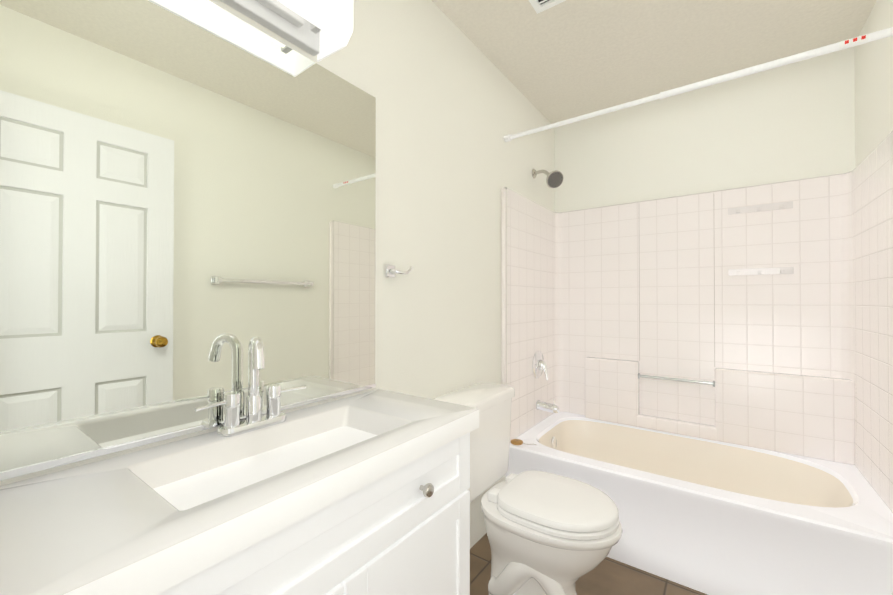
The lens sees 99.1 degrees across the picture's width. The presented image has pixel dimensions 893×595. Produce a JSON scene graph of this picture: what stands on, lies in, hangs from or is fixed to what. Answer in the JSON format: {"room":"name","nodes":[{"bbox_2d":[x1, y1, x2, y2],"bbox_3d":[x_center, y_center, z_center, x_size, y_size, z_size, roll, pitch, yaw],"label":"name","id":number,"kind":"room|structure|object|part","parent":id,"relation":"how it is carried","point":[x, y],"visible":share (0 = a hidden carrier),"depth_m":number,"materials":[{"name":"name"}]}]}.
{"room":"bathroom","nodes":[
{"label":"bathroom","id":0,"kind":"room"},
{"bbox_2d":[0,0,554,548],"bbox_3d":[-0.432,-0.027,1.155,0.100,2.430,4.180,0,-1,36],"label":"wall","id":1,"kind":"structure","parent":0,"point":[454,104],"depth_m":1.60,"materials":[{"name":"white paint"}]},
{"bbox_2d":[0,0,375,480],"bbox_3d":[-0.511,-0.195,0.955,0.008,1.002,0.898,0,-1,36],"label":"mirror","id":2,"kind":"object","parent":1,"relation":"attached to","point":[187,200],"visible":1,"depth_m":0.82,"materials":[{"name":"clear glass"}]},
{"bbox_2d":[220,0,352,60],"bbox_3d":[-0.497,-0.766,0.850,0.159,0.128,0.600,0,-1,36],"label":"sconce","id":3,"kind":"object","parent":1,"relation":"attached to","point":[321,29],"visible":1,"depth_m":1.01,"materials":[{"name":"white"}]},
{"bbox_3d":[-0.496,-0.766,0.849,0.156,0.128,0.600,0,-1,36],"label":"lamp shade","id":4,"kind":"part","parent":3,"relation":"part of","materials":[{"name":"white"}]},
{"bbox_2d":[386,265,411,277],"bbox_3d":[-0.171,-0.095,1.386,0.049,0.044,0.094,0,-1,36],"label":"robe hook","id":5,"kind":"object","parent":1,"relation":"attached to","point":[391,271],"visible":1,"depth_m":1.37,"materials":[{"name":"silver metal"}]},
{"bbox_2d":[532,168,563,187],"bbox_3d":[0.622,-0.747,2.354,0.197,0.154,0.112,0,-1,36],"label":"shower head","id":6,"kind":"object","parent":1,"relation":"attached to","point":[555,178],"visible":1,"depth_m":2.31},
{"bbox_2d":[504,27,892,141],"bbox_3d":[0.930,-0.883,1.673,1.496,0.037,0.038,0,-1,36],"label":"shower rod","id":7,"kind":"object","parent":1,"relation":"attached to","point":[857,41],"visible":1,"depth_m":1.51,"materials":[{"name":"white metal"}]},
{"bbox_2d":[470,533,707,594],"bbox_3d":[0.214,1.224,0.674,1.700,0.080,4.180,0,-1,36],"label":"floor","id":8,"kind":"structure","parent":0,"point":[608,576],"depth_m":1.60,"materials":[{"name":"tile"}]},
{"bbox_2d":[0,336,478,594],"bbox_3d":[-0.341,0.638,0.840,0.408,1.094,0.923,0,-1,36],"label":"bathroom vanity","id":9,"kind":"object","parent":8,"relation":"on","point":[366,493],"visible":0.98,"depth_m":0.72,"materials":[{"name":"painted wood"},{"name":"cultured marble"},{"name":"brushed nickel"}]},
{"bbox_2d":[194,336,305,436],"bbox_3d":[-0.448,0.204,0.915,0.111,0.224,0.268,0,-1,36],"label":"faucet","id":10,"kind":"object","parent":9,"relation":"on","point":[255,424],"depth_m":0.92,"materials":[{"name":"silver metal"}]},
{"bbox_2d":[434,383,622,594],"bbox_3d":[0.318,0.800,1.493,0.682,0.782,0.452,0,-1,36],"label":"toilet","id":11,"kind":"object","parent":8,"relation":"on","point":[548,533],"visible":0.88,"depth_m":1.39,"materials":[{"name":"white ceramic"}]},
{"bbox_3d":[0.127,0.605,1.646,0.196,0.390,0.434,0,-1,36],"label":"tank","id":12,"kind":"part","parent":11,"relation":"part of","materials":[{"name":"white ceramic"}]},
{"bbox_3d":[0.405,0.768,1.441,0.457,0.058,0.358,0,-1,36],"label":"seat","id":13,"kind":"part","parent":11,"relation":"part of","materials":[{"name":"white plastic"}]},
{"bbox_2d":[501,131,892,594],"bbox_3d":[1.141,0.294,1.954,1.494,1.800,0.825,0,-1,36],"label":"bathtub","id":14,"kind":"object","parent":8,"relation":"on","point":[701,384],"visible":0.85,"depth_m":2.01,"materials":[{"name":"white ceramic"}]},
{"bbox_3d":[0.707,0.733,2.311,0.327,0.793,0.172,0,-1,36],"label":"trim","id":15,"kind":"part","parent":14,"relation":"part of","materials":[{"name":"silver metal"}]},
{"bbox_2d":[432,0,876,123],"bbox_3d":[0.214,-1.286,0.694,1.700,0.080,4.180,0,-1,36],"label":"ceiling","id":16,"kind":"structure","parent":0,"point":[566,60],"depth_m":1.82,"materials":[{"name":"beige paint"}]},
{"bbox_2d":[529,0,565,13],"bbox_3d":[0.420,-1.232,1.422,0.305,0.016,0.320,0,-1,36],"label":"ceiling vent","id":17,"kind":"object","parent":16,"relation":"in","point":[538,6],"visible":1,"depth_m":1.59,"materials":[{"name":"white metal"}]},
{"bbox_2d":[555,47,854,212],"bbox_3d":[1.416,-0.017,2.333,1.500,2.430,0.100,0,-1,36],"label":"wall","id":18,"kind":"structure","parent":0,"point":[791,121],"depth_m":2.17,"materials":[{"name":"white paint"}]},
{"bbox_2d":[854,0,892,167],"bbox_3d":[0.861,-0.035,0.213,0.100,2.430,4.180,0,-1,36],"label":"wall","id":19,"kind":"structure","parent":0,"point":[873,60],"depth_m":1.62,"materials":[{"name":"white paint"}]}
]}

